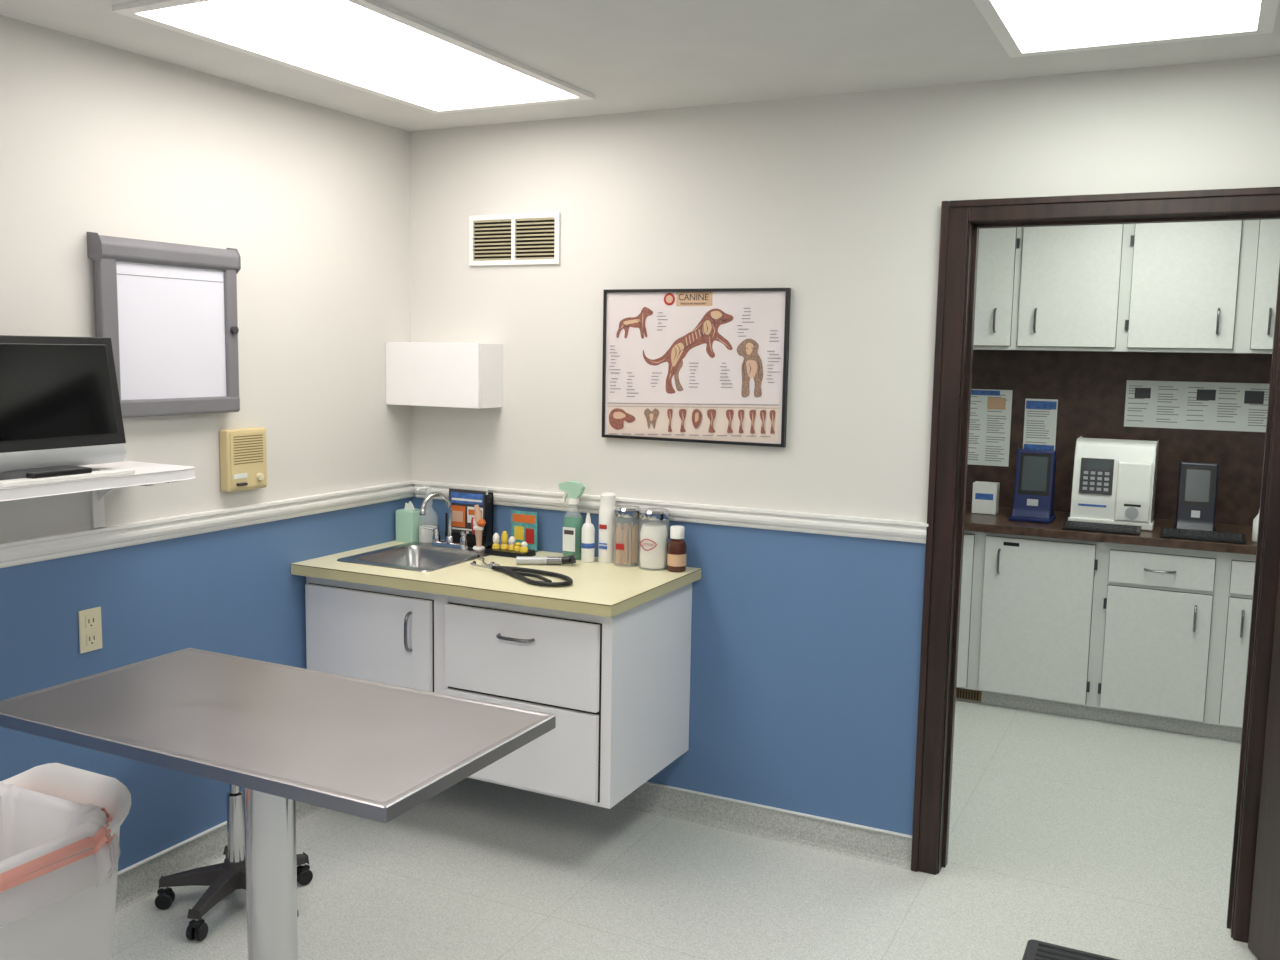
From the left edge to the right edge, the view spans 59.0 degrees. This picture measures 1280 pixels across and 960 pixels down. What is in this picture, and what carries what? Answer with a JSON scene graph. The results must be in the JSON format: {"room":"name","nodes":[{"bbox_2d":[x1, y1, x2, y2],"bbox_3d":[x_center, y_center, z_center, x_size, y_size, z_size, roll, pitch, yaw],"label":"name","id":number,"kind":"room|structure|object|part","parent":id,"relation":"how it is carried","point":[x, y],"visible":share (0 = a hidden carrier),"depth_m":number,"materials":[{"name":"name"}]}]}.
{"room":"veterinary clinic","nodes":[
{"label":"veterinary clinic","id":0,"kind":"room"},
{"bbox_2d":[0,15,411,871],"bbox_3d":[-1.867,0.097,2.566,0.120,2.440,4.150,4,7,26],"label":"wall","id":1,"kind":"structure","parent":0,"point":[313,201],"depth_m":3.44,"materials":[{"name":"white paint"}]},
{"bbox_2d":[78,607,101,653],"bbox_3d":[-1.529,0.418,3.150,0.008,0.120,0.070,4,7,26],"label":"wall outlet","id":2,"kind":"object","parent":1,"relation":"attached to","point":[90,625],"visible":1,"depth_m":3.15,"materials":[{"name":"beige plastic"}]},
{"bbox_2d":[85,614,95,627],"bbox_3d":[-1.528,0.393,3.147,0.006,0.032,0.034,4,7,26],"label":"receptacle","id":3,"kind":"object","parent":2,"relation":"attached to","point":[90,619],"depth_m":3.14,"materials":[{"name":"beige plastic"}]},
{"bbox_2d":[86,632,96,645],"bbox_3d":[-1.529,0.443,3.152,0.006,0.032,0.034,4,7,26],"label":"receptacle","id":4,"kind":"object","parent":2,"relation":"attached to","point":[91,637],"depth_m":3.15,"materials":[{"name":"beige plastic"}]},
{"bbox_2d":[0,461,194,527],"bbox_3d":[-1.568,0.093,2.705,0.293,0.175,1.069,4,7,26],"label":"wall shelf","id":5,"kind":"object","parent":1,"relation":"attached to","point":[146,474],"visible":0.73,"depth_m":2.94,"materials":[{"name":"white laminate"}]},
{"bbox_2d":[0,335,126,479],"bbox_3d":[-1.512,-0.180,2.789,0.188,0.349,0.537,4,7,26],"label":"monitor","id":6,"kind":"object","parent":5,"relation":"on","point":[60,406],"visible":0.92,"depth_m":2.85,"materials":[{"name":"black plastic"}]},
{"bbox_2d":[0,467,134,487],"bbox_3d":[-1.399,-0.013,2.763,0.044,0.026,0.360,4,7,26],"label":"keyboard","id":7,"kind":"object","parent":5,"relation":"on","point":[52,476],"visible":1,"depth_m":2.73,"materials":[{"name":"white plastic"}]},
{"bbox_2d":[87,232,240,417],"bbox_3d":[-1.368,-0.442,3.297,0.060,0.506,0.491,4,7,26],"label":"x-ray viewer","id":8,"kind":"object","parent":1,"relation":"attached to","point":[168,311],"visible":0.91,"depth_m":3.28,"materials":[{"name":"grey plastic"}]},
{"bbox_3d":[-1.364,-0.432,3.296,0.004,0.396,0.396,4,7,26],"label":"acrylic panel","id":9,"kind":"part","parent":8,"relation":"part of","materials":[{"name":"white plastic"}]},
{"bbox_2d":[230,326,238,333],"bbox_3d":[-1.248,-0.461,3.483,0.012,0.024,0.024,4,7,26],"label":"switch","id":10,"kind":"object","parent":8,"relation":"attached to","point":[233,329],"depth_m":3.48,"materials":[{"name":"grey plastic"}]},
{"bbox_2d":[0,480,415,567],"bbox_3d":[-1.803,0.230,2.548,0.028,0.065,4.150,4,7,26],"label":"trim","id":11,"kind":"structure","parent":1,"relation":"attached to","point":[54,546],"depth_m":3.40,"materials":[{"name":"white wood"}]},
{"bbox_2d":[115,801,322,912],"bbox_3d":[-1.823,1.262,2.668,0.022,0.103,4.150,4,7,26],"label":"baseboard","id":12,"kind":"structure","parent":1,"relation":"attached to","point":[140,882],"depth_m":3.46,"materials":[{"name":"plastic"}]},
{"bbox_2d":[219,427,266,491],"bbox_3d":[-1.250,-0.066,3.588,0.055,0.194,0.166,4,7,26],"label":"intercom","id":13,"kind":"object","parent":1,"relation":"attached to","point":[243,457],"visible":1,"depth_m":3.56,"materials":[{"name":"beige plastic"}]},
{"bbox_3d":[-1.255,-0.012,3.556,0.002,0.015,0.055,4,7,26],"label":"control plate","id":14,"kind":"part","parent":13,"relation":"part of","materials":[{"name":"white plastic"}]},
{"bbox_3d":[-1.250,0.014,3.555,0.015,0.008,0.032,4,7,26],"label":"lever","id":15,"kind":"part","parent":13,"relation":"part of","materials":[{"name":"grey plastic"}]},
{"bbox_2d":[386,342,501,408],"bbox_3d":[-0.726,-0.391,4.188,0.417,0.232,0.151,4,7,26],"label":"upper cabinet","id":16,"kind":"object","parent":1,"relation":"attached to","point":[457,375],"visible":1,"depth_m":4.11,"materials":[{"name":"white laminate"}]},
{"bbox_2d":[118,781,911,874],"bbox_3d":[-0.938,1.274,2.224,2.000,0.004,4.150,4,7,26],"label":"cap","id":17,"kind":"object","parent":1,"relation":"attached to","point":[646,782],"visible":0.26,"depth_m":3.70,"materials":[{"name":"grey rubber"}]},
{"bbox_2d":[0,0,1279,131],"bbox_3d":[0.600,-1.134,2.600,4.340,0.080,6.890,4,7,26],"label":"ceiling","id":18,"kind":"structure","parent":0,"point":[632,55],"depth_m":3.01,"materials":[{"name":"paint"}]},
{"bbox_2d":[112,0,594,113],"bbox_3d":[-0.706,-1.173,3.152,0.620,0.012,1.280,4,7,26],"label":"frame","id":19,"kind":"object","parent":18,"relation":"attached to","point":[134,9],"visible":1,"depth_m":3.04,"materials":[{"name":"white metal"}]},
{"bbox_2d":[141,0,574,108],"bbox_3d":[-0.706,-1.176,3.151,0.550,0.005,1.210,4,7,26],"label":"diffuser","id":20,"kind":"object","parent":19,"relation":"attached to","point":[344,39],"visible":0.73,"depth_m":3.05,"materials":[{"name":"white plastic"}]},
{"bbox_2d":[973,0,1278,57],"bbox_3d":[0.975,-1.048,2.309,0.610,0.012,1.260,4,7,26],"label":"frame","id":21,"kind":"object","parent":18,"relation":"attached to","point":[1268,8],"visible":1,"depth_m":2.78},
{"bbox_2d":[992,0,1260,50],"bbox_3d":[0.975,-1.050,2.308,0.540,0.005,1.190,4,7,26],"label":"diffuser","id":22,"kind":"object","parent":21,"relation":"attached to","point":[1034,24],"visible":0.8,"depth_m":2.66,"materials":[{"name":"white plastic"}]},
{"bbox_2d":[112,700,1258,959],"bbox_3d":[0.558,1.369,2.888,4.340,0.080,6.890,4,7,26],"label":"floor","id":23,"kind":"structure","parent":0,"point":[1113,840],"depth_m":3.53,"materials":[{"name":"tile"}]},
{"bbox_2d":[0,763,130,959],"bbox_3d":[-1.417,1.022,2.446,0.500,0.642,0.535,4,7,26],"label":"trash bin","id":24,"kind":"object","parent":23,"relation":"on","point":[60,824],"visible":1,"depth_m":2.46,"materials":[{"name":"plastic"}]},
{"bbox_2d":[155,784,312,940],"bbox_3d":[-1.168,0.982,3.289,0.432,0.540,0.446,4,7,26],"label":"stool","id":25,"kind":"object","parent":23,"relation":"on","point":[222,879],"visible":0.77,"depth_m":3.28,"materials":[{"name":"plastic"}]},
{"bbox_2d":[157,887,171,894],"bbox_3d":[-1.386,1.200,3.300,0.032,0.016,0.032,4,7,26],"label":"hood","id":26,"kind":"object","parent":25,"relation":"attached to","point":[164,890],"depth_m":3.29,"materials":[{"name":"black plastic"}]},
{"bbox_3d":[-1.301,1.152,3.304,0.190,0.065,0.065,0,7,-7],"label":"leg","id":27,"kind":"part","parent":25,"relation":"part of","materials":[{"name":"plastic"}]},
{"bbox_2d":[189,919,204,928],"bbox_3d":[-1.224,1.223,3.123,0.032,0.016,0.032,4,7,26],"label":"hood","id":28,"kind":"object","parent":25,"relation":"attached to","point":[195,923],"depth_m":3.11,"materials":[{"name":"black plastic"}]},
{"bbox_3d":[-1.206,1.166,3.201,0.065,0.065,0.190,2,7,11],"label":"leg","id":29,"kind":"part","parent":25,"relation":"part of","materials":[{"name":"plastic"}]},
{"bbox_3d":[-1.231,1.140,3.426,0.065,0.065,0.190,-2,7,-24],"label":"leg","id":30,"kind":"part","parent":25,"relation":"part of","materials":[{"name":"plastic"}]},
{"bbox_3d":[-1.178,0.948,3.294,0.048,0.335,0.048,4,7,26],"label":"gas post","id":31,"kind":"part","parent":25,"relation":"part of","materials":[{"name":"silver metal"}]},
{"bbox_3d":[-1.075,1.161,3.263,0.193,0.065,0.065,4,7,26],"label":"leg","id":32,"kind":"part","parent":25,"relation":"part of","materials":[{"name":"plastic"}]},
{"bbox_3d":[-1.093,1.145,3.398,0.190,0.065,0.065,-5,9,-42],"label":"leg","id":33,"kind":"part","parent":25,"relation":"part of","materials":[{"name":"plastic"}]},
{"bbox_2d":[297,864,309,871],"bbox_3d":[-1.031,1.188,3.461,0.032,0.016,0.032,4,7,26],"label":"hood","id":34,"kind":"object","parent":25,"relation":"attached to","point":[302,867],"depth_m":3.45,"materials":[{"name":"black plastic"}]},
{"bbox_2d":[0,648,555,959],"bbox_3d":[-0.763,0.915,2.344,1.040,0.900,0.537,4,7,26],"label":"exam table","id":35,"kind":"object","parent":23,"relation":"on","point":[285,735],"visible":1,"depth_m":2.25,"materials":[{"name":"metal"}]},
{"bbox_2d":[1022,939,1118,959],"bbox_3d":[1.183,1.325,2.788,0.500,0.052,0.500,4,7,26],"label":"scale","id":36,"kind":"object","parent":23,"relation":"on","point":[1035,949],"visible":1,"depth_m":3.04,"materials":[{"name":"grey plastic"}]},
{"bbox_2d":[956,504,1256,741],"bbox_3d":[2.272,0.644,5.285,2.950,0.869,0.670,4,7,26],"label":"base cabinet","id":37,"kind":"object","parent":23,"relation":"on","point":[1150,630],"visible":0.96,"depth_m":5.05,"materials":[{"name":"white wood"}]},
{"bbox_3d":[1.348,0.604,5.416,0.455,0.730,0.017,4,7,26],"label":"door","id":38,"kind":"part","parent":37,"relation":"part of","materials":[{"name":"laminate"}]},
{"bbox_2d":[956,688,981,701],"bbox_3d":[1.564,1.022,5.389,0.120,0.048,0.014,4,7,26],"label":"vent","id":39,"kind":"object","parent":37,"relation":"attached to","point":[964,694],"depth_m":5.38,"materials":[{"name":"brown metal"}]},
{"bbox_2d":[971,481,999,514],"bbox_3d":[1.701,0.087,5.566,0.115,0.150,0.081,4,7,26],"label":"carton","id":40,"kind":"object","parent":37,"relation":"on","point":[985,495],"visible":1,"depth_m":5.53,"materials":[{"name":"white cardboard"}]},
{"bbox_2d":[975,493,992,499],"bbox_3d":[1.683,0.081,5.529,0.085,0.030,0.001,4,7,26],"label":"print","id":41,"kind":"object","parent":40,"relation":"attached to","point":[978,496],"depth_m":5.53},
{"bbox_3d":[1.652,0.376,5.211,0.011,0.120,0.034,4,7,26],"label":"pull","id":42,"kind":"part","parent":37,"relation":"part of","materials":[{"name":"metal"}]},
{"bbox_2d":[1009,447,1056,522],"bbox_3d":[1.871,0.023,5.363,0.190,0.344,0.202,4,7,26],"label":"reader","id":43,"kind":"object","parent":37,"relation":"on","point":[1034,490],"visible":1,"depth_m":5.34,"materials":[{"name":"blue plastic"}]},
{"bbox_3d":[1.812,0.638,5.186,0.473,0.730,0.017,4,7,26],"label":"door","id":44,"kind":"part","parent":37,"relation":"part of","materials":[{"name":"laminate"}]},
{"bbox_2d":[1062,520,1141,535],"bbox_3d":[2.069,0.213,5.069,0.320,0.030,0.124,4,7,26],"label":"keyboard","id":45,"kind":"object","parent":37,"relation":"on","point":[1069,525],"visible":1,"depth_m":5.05,"materials":[{"name":"black plastic"}]},
{"bbox_2d":[964,504,1256,554],"bbox_3d":[2.281,0.231,5.241,2.950,0.038,0.663,4,7,26],"label":"countertop","id":46,"kind":"structure","parent":37,"relation":"on","point":[1000,523],"depth_m":5.10,"materials":[{"name":"laminate"}]},
{"bbox_2d":[1068,436,1158,530],"bbox_3d":[2.216,0.011,5.279,0.360,0.401,0.352,4,7,26],"label":"blood analyzer","id":47,"kind":"object","parent":37,"relation":"on","point":[1114,480],"visible":0.96,"depth_m":5.16,"materials":[{"name":"white plastic"}]},
{"bbox_3d":[2.091,-0.018,5.181,0.140,0.160,0.030,4,7,26],"label":"keypad panel","id":48,"kind":"part","parent":47,"relation":"part of","materials":[{"name":"grey plastic"}]},
{"bbox_3d":[2.264,0.759,4.972,0.417,0.555,0.017,4,7,26],"label":"door","id":49,"kind":"part","parent":37,"relation":"part of","materials":[{"name":"laminate"}]},
{"bbox_3d":[2.256,0.396,4.910,0.131,0.010,0.034,4,7,26],"label":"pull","id":50,"kind":"part","parent":37,"relation":"part of","materials":[{"name":"metal"}]},
{"bbox_3d":[2.270,0.394,4.930,0.417,0.140,0.017,4,7,26],"label":"drawer","id":51,"kind":"part","parent":37,"relation":"part of","materials":[{"name":"laminate"}]},
{"bbox_3d":[2.387,0.599,4.866,0.011,0.120,0.034,4,7,26],"label":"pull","id":52,"kind":"part","parent":37,"relation":"part of","materials":[{"name":"metal"}]},
{"bbox_2d":[1173,460,1218,530],"bbox_3d":[2.490,0.079,5.058,0.175,0.324,0.202,4,7,26],"label":"reader","id":53,"kind":"object","parent":37,"relation":"on","point":[1197,486],"visible":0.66,"depth_m":5.04,"materials":[{"name":"grey plastic"}]},
{"bbox_2d":[1160,527,1245,543],"bbox_3d":[2.433,0.239,4.894,0.330,0.030,0.134,4,7,26],"label":"keyboard","id":54,"kind":"object","parent":37,"relation":"on","point":[1228,537],"visible":1,"depth_m":4.87,"materials":[{"name":"black plastic"}]},
{"bbox_3d":[2.692,0.790,4.760,0.415,0.555,0.017,4,7,26],"label":"door","id":55,"kind":"part","parent":37,"relation":"part of","materials":[{"name":"laminate"}]},
{"bbox_3d":[2.548,0.611,4.786,0.011,0.120,0.034,4,7,26],"label":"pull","id":56,"kind":"part","parent":37,"relation":"part of","materials":[{"name":"metal"}]},
{"bbox_3d":[2.699,0.425,4.718,0.415,0.140,0.017,4,7,26],"label":"drawer","id":57,"kind":"part","parent":37,"relation":"part of","materials":[{"name":"laminate"}]},
{"bbox_2d":[1252,509,1259,541],"bbox_3d":[2.651,0.178,4.829,0.060,0.170,0.060,4,7,26],"label":"squeeze bottle","id":58,"kind":"object","parent":37,"relation":"on","point":[1256,519],"visible":0.21,"depth_m":4.82,"materials":[{"name":"white plastic"}]},
{"bbox_2d":[410,56,1279,834],"bbox_3d":[0.684,0.013,3.675,3.690,2.440,0.120,4,7,26],"label":"wall","id":59,"kind":"structure","parent":0,"point":[806,647],"depth_m":3.70,"materials":[{"name":"white paint"}]},
{"bbox_2d":[291,540,700,808],"bbox_3d":[-0.492,0.616,3.891,1.231,0.649,0.657,4,7,26],"label":"base cabinet","id":60,"kind":"object","parent":59,"relation":"attached to","point":[607,653],"visible":0.68,"depth_m":3.59,"materials":[{"name":"white laminate"}]},
{"bbox_3d":[-0.916,0.650,3.805,0.524,0.554,0.019,4,7,26],"label":"door","id":61,"kind":"part","parent":60,"relation":"part of","materials":[{"name":"white laminate"}]},
{"bbox_3d":[-0.755,0.496,3.679,0.011,0.135,0.034,4,7,26],"label":"door pull","id":62,"kind":"part","parent":60,"relation":"part of","materials":[{"name":"metal"}]},
{"bbox_2d":[291,540,700,617],"bbox_3d":[-0.487,0.311,3.858,1.229,0.037,0.655,4,7,26],"label":"countertop","id":63,"kind":"structure","parent":60,"relation":"on","point":[596,582],"depth_m":3.70,"materials":[{"name":"beige laminate"}]},
{"bbox_2d":[395,501,424,542],"bbox_3d":[-0.878,0.156,4.321,0.080,0.152,0.085,4,7,26],"label":"tissue box","id":64,"kind":"object","parent":63,"relation":"on","point":[408,519],"visible":0.82,"depth_m":4.29,"materials":[{"name":"green cardboard"}]},
{"bbox_2d":[337,542,489,571],"bbox_3d":[-0.780,0.339,4.019,0.400,0.144,0.450,4,7,26],"label":"sink basin","id":65,"kind":"object","parent":63,"relation":"in","point":[413,556],"visible":0.36,"depth_m":4.14,"materials":[{"name":"metal"}]},
{"bbox_2d":[416,487,436,542],"bbox_3d":[-0.803,0.130,4.280,0.076,0.216,0.081,4,7,26],"label":"soap dispenser","id":66,"kind":"object","parent":63,"relation":"on","point":[425,536],"visible":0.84,"depth_m":4.26,"materials":[{"name":"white plastic"}]},
{"bbox_3d":[-0.821,0.035,4.259,0.048,0.017,0.011,-3,8,-33],"label":"spout","id":67,"kind":"part","parent":66,"relation":"part of","materials":[{"name":"white plastic"}]},
{"bbox_2d":[420,492,468,548],"bbox_3d":[-0.713,0.145,4.167,0.186,0.207,0.122,1,7,1],"label":"faucet","id":68,"kind":"object","parent":63,"relation":"on","point":[449,542],"visible":1,"depth_m":4.17,"materials":[{"name":"silver metal"}]},
{"bbox_3d":[-0.759,0.204,4.216,0.030,0.048,0.030,4,7,26],"label":"handle","id":69,"kind":"part","parent":68,"relation":"part of","materials":[{"name":"silver metal"}]},
{"bbox_3d":[-0.704,0.238,4.192,0.160,0.017,0.040,4,7,26],"label":"deck plate","id":70,"kind":"part","parent":68,"relation":"part of","materials":[{"name":"silver metal"}]},
{"bbox_3d":[-0.648,0.212,4.161,0.030,0.048,0.030,4,7,26],"label":"handle","id":71,"kind":"part","parent":68,"relation":"part of","materials":[{"name":"silver metal"}]},
{"bbox_2d":[445,487,492,548],"bbox_3d":[-0.639,0.139,4.224,0.185,0.216,0.046,4,7,26],"label":"brochure holder","id":72,"kind":"object","parent":63,"relation":"on","point":[463,500],"visible":0.71,"depth_m":4.21,"materials":[{"name":"black plastic"}]},
{"bbox_2d":[451,492,482,531],"bbox_3d":[-0.645,0.118,4.209,0.145,0.140,0.001,4,7,26],"label":"print","id":73,"kind":"object","parent":72,"relation":"attached to","point":[462,503],"depth_m":4.21,"materials":[{"name":"multicoloured paper"}]},
{"bbox_2d":[471,505,485,549],"bbox_3d":[-0.593,0.173,4.149,0.058,0.167,0.046,4,7,26],"label":"model","id":74,"kind":"object","parent":63,"relation":"on","point":[477,523],"visible":1,"depth_m":4.14},
{"bbox_2d":[485,531,535,557],"bbox_3d":[-0.466,0.228,4.062,0.170,0.082,0.090,4,7,26],"label":"model","id":75,"kind":"object","parent":63,"relation":"on","point":[505,550],"visible":0.99,"depth_m":4.05},
{"bbox_2d":[470,555,572,586],"bbox_3d":[-0.413,0.298,3.739,0.145,0.018,0.560,-5,9,-40],"label":"stethoscope","id":76,"kind":"object","parent":63,"relation":"on","point":[509,570],"visible":1,"depth_m":3.67,"materials":[{"name":"black rubber"}]},
{"bbox_2d":[511,510,537,551],"bbox_3d":[-0.424,0.188,4.141,0.110,0.145,0.009,4,7,26],"label":"booklet","id":77,"kind":"object","parent":63,"relation":"on","point":[524,525],"visible":0.88,"depth_m":4.13,"materials":[{"name":"paper"}]},
{"bbox_2d":[513,514,534,543],"bbox_3d":[-0.425,0.178,4.136,0.096,0.105,0.001,4,7,26],"label":"print","id":78,"kind":"object","parent":77,"relation":"attached to","point":[523,524],"depth_m":4.13},
{"bbox_2d":[516,554,575,564],"bbox_3d":[-0.321,0.274,3.875,0.204,0.037,0.054,1,7,-3],"label":"otoscope","id":79,"kind":"object","parent":63,"relation":"on","point":[570,559],"visible":1,"depth_m":3.88,"materials":[{"name":"silver metal"}]},
{"bbox_3d":[-0.372,0.276,3.885,0.103,0.027,0.027,1,7,-3],"label":"handle","id":80,"kind":"part","parent":79,"relation":"part of","materials":[{"name":"silver metal"}]},
{"bbox_2d":[558,481,584,559],"bbox_3d":[-0.244,0.141,4.007,0.095,0.275,0.064,4,7,26],"label":"spray bottle","id":81,"kind":"object","parent":63,"relation":"on","point":[572,524],"visible":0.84,"depth_m":3.98,"materials":[{"name":"green plastic"}]},
{"bbox_2d":[581,513,594,562],"bbox_3d":[-0.181,0.200,3.950,0.047,0.173,0.047,4,7,26],"label":"dispenser bottle","id":82,"kind":"object","parent":63,"relation":"on","point":[588,530],"visible":1,"depth_m":3.94,"materials":[{"name":"plastic"}]},
{"bbox_2d":[598,492,616,562],"bbox_3d":[-0.114,0.166,3.950,0.062,0.243,0.064,4,7,26],"label":"aerosol can","id":83,"kind":"object","parent":63,"relation":"on","point":[606,550],"visible":0.95,"depth_m":3.93,"materials":[{"name":"white metal"}]},
{"bbox_2d":[613,505,640,564],"bbox_3d":[-0.044,0.192,3.902,0.098,0.204,0.098,4,7,26],"label":"jar","id":84,"kind":"object","parent":63,"relation":"on","point":[626,536],"visible":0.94,"depth_m":3.88,"materials":[{"name":"clear glass"}]},
{"bbox_3d":[-0.043,0.106,3.893,0.098,0.032,0.098,4,7,26],"label":"lid","id":85,"kind":"part","parent":84,"relation":"part of","materials":[{"name":"silver metal"}]},
{"bbox_2d":[639,508,669,568],"bbox_3d":[0.046,0.200,3.850,0.106,0.204,0.111,4,7,26],"label":"jar","id":86,"kind":"object","parent":63,"relation":"on","point":[653,536],"visible":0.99,"depth_m":3.81,"materials":[{"name":"clear glass"}]},
{"bbox_3d":[0.049,0.114,3.842,0.106,0.032,0.106,4,7,26],"label":"lid","id":87,"kind":"part","parent":86,"relation":"part of","materials":[{"name":"silver metal"}]},
{"bbox_2d":[667,525,686,571],"bbox_3d":[0.125,0.231,3.816,0.065,0.151,0.065,4,7,26],"label":"medicine bottle","id":88,"kind":"object","parent":63,"relation":"on","point":[676,552],"visible":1,"depth_m":3.79,"materials":[{"name":"brown glass"}]},
{"bbox_3d":[-0.391,0.490,3.495,0.136,0.010,0.034,4,7,26],"label":"drawer pull","id":89,"kind":"part","parent":60,"relation":"part of","materials":[{"name":"metal"}]},
{"bbox_3d":[-0.380,0.829,3.555,0.558,0.273,0.019,4,7,26],"label":"drawer","id":90,"kind":"part","parent":60,"relation":"part of","materials":[{"name":"white laminate"}]},
{"bbox_3d":[-0.375,0.549,3.523,0.558,0.268,0.019,4,7,26],"label":"drawer","id":91,"kind":"part","parent":60,"relation":"part of","materials":[{"name":"white laminate"}]},
{"bbox_2d":[469,212,560,265],"bbox_3d":[-0.455,-0.867,4.080,0.383,0.180,0.012,4,7,26],"label":"air vent","id":92,"kind":"object","parent":59,"relation":"in","point":[528,238],"visible":1,"depth_m":4.07,"materials":[{"name":"white metal"}]},
{"bbox_2d":[413,481,927,543],"bbox_3d":[0.013,0.101,3.939,1.972,0.065,0.028,4,7,26],"label":"trim","id":93,"kind":"structure","parent":59,"relation":"attached to","point":[827,524],"depth_m":3.79,"materials":[{"name":"white wood"}]},
{"bbox_2d":[602,288,790,446],"bbox_3d":[0.175,-0.381,3.809,0.674,0.519,0.021,4,7,26],"label":"poster","id":94,"kind":"object","parent":59,"relation":"attached to","point":[679,365],"visible":1,"depth_m":3.80,"materials":[{"name":"white paper"}]},
{"bbox_3d":[0.129,-0.358,3.832,0.042,0.116,0.001,4,7,26],"label":"leaping dog leg","id":95,"kind":"part","parent":94,"relation":"part of","materials":[{"name":"brown paper"}]},
{"bbox_2d":[614,783,911,869],"bbox_3d":[-0.007,1.133,4.062,1.980,0.103,0.022,4,7,26],"label":"baseboard","id":96,"kind":"structure","parent":59,"relation":"attached to","point":[893,850],"depth_m":3.83,"materials":[{"name":"plastic"}]},
{"bbox_2d":[911,187,1279,942],"bbox_3d":[1.367,0.236,3.356,0.983,2.092,0.160,4,7,26],"label":"door frame","id":97,"kind":"structure","parent":59,"relation":"attached to","point":[958,221],"depth_m":3.37,"materials":[{"name":"brown wood"}]},
{"bbox_2d":[1248,565,1279,959],"bbox_3d":[1.706,0.354,2.654,0.040,2.012,0.800,1,7,4],"label":"leaf","id":98,"kind":"object","parent":59,"relation":"attached to","point":[1264,930],"visible":1,"depth_m":3.06,"materials":[{"name":"brown wood"}]},
{"bbox_2d":[1027,350,1244,353],"bbox_3d":[2.495,-0.173,5.556,3.440,2.440,0.120,4,7,26],"label":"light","id":99,"kind":"structure","parent":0,"point":[1027,350],"depth_m":5.54,"materials":[{"name":"white paint"}]},
{"bbox_2d":[966,350,1271,525],"bbox_3d":[2.434,0.214,5.548,2.950,1.670,0.019,4,7,26],"label":"backsplash panel","id":100,"kind":"object","parent":99,"relation":"attached to","point":[1089,387],"depth_m":5.52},
{"bbox_2d":[968,389,1012,466],"bbox_3d":[1.770,-0.270,5.817,0.260,0.390,0.005,4,7,26],"label":"notice","id":101,"kind":"object","parent":100,"relation":"attached to","point":[990,410],"visible":0.77,"depth_m":5.80,"materials":[{"name":"white paper"}]},
{"bbox_2d":[1023,399,1057,450],"bbox_3d":[2.014,-0.262,5.695,0.155,0.290,0.004,4,7,26],"label":"notice","id":102,"kind":"object","parent":100,"relation":"attached to","point":[1040,419],"visible":0.94,"depth_m":5.69,"materials":[{"name":"white paper"}]},
{"bbox_2d":[1026,409,1050,444],"bbox_3d":[2.011,-0.261,5.697,0.124,0.244,0.001,4,7,26],"label":"print","id":103,"kind":"object","parent":102,"relation":"attached to","point":[1038,421],"depth_m":5.70},
{"bbox_2d":[1124,380,1269,431],"bbox_3d":[2.654,-0.352,5.364,0.650,0.225,0.004,4,7,26],"label":"notice","id":104,"kind":"object","parent":100,"relation":"attached to","point":[1152,404],"visible":0.93,"depth_m":5.37,"materials":[{"name":"white paper"}]},
{"bbox_2d":[973,219,1279,353],"bbox_3d":[2.373,-0.931,5.254,2.950,0.668,0.381,4,7,26],"label":"upper cabinet","id":105,"kind":"object","parent":99,"relation":"attached to","point":[1208,286],"depth_m":5.16,"materials":[{"name":"white wood"}]}
]}

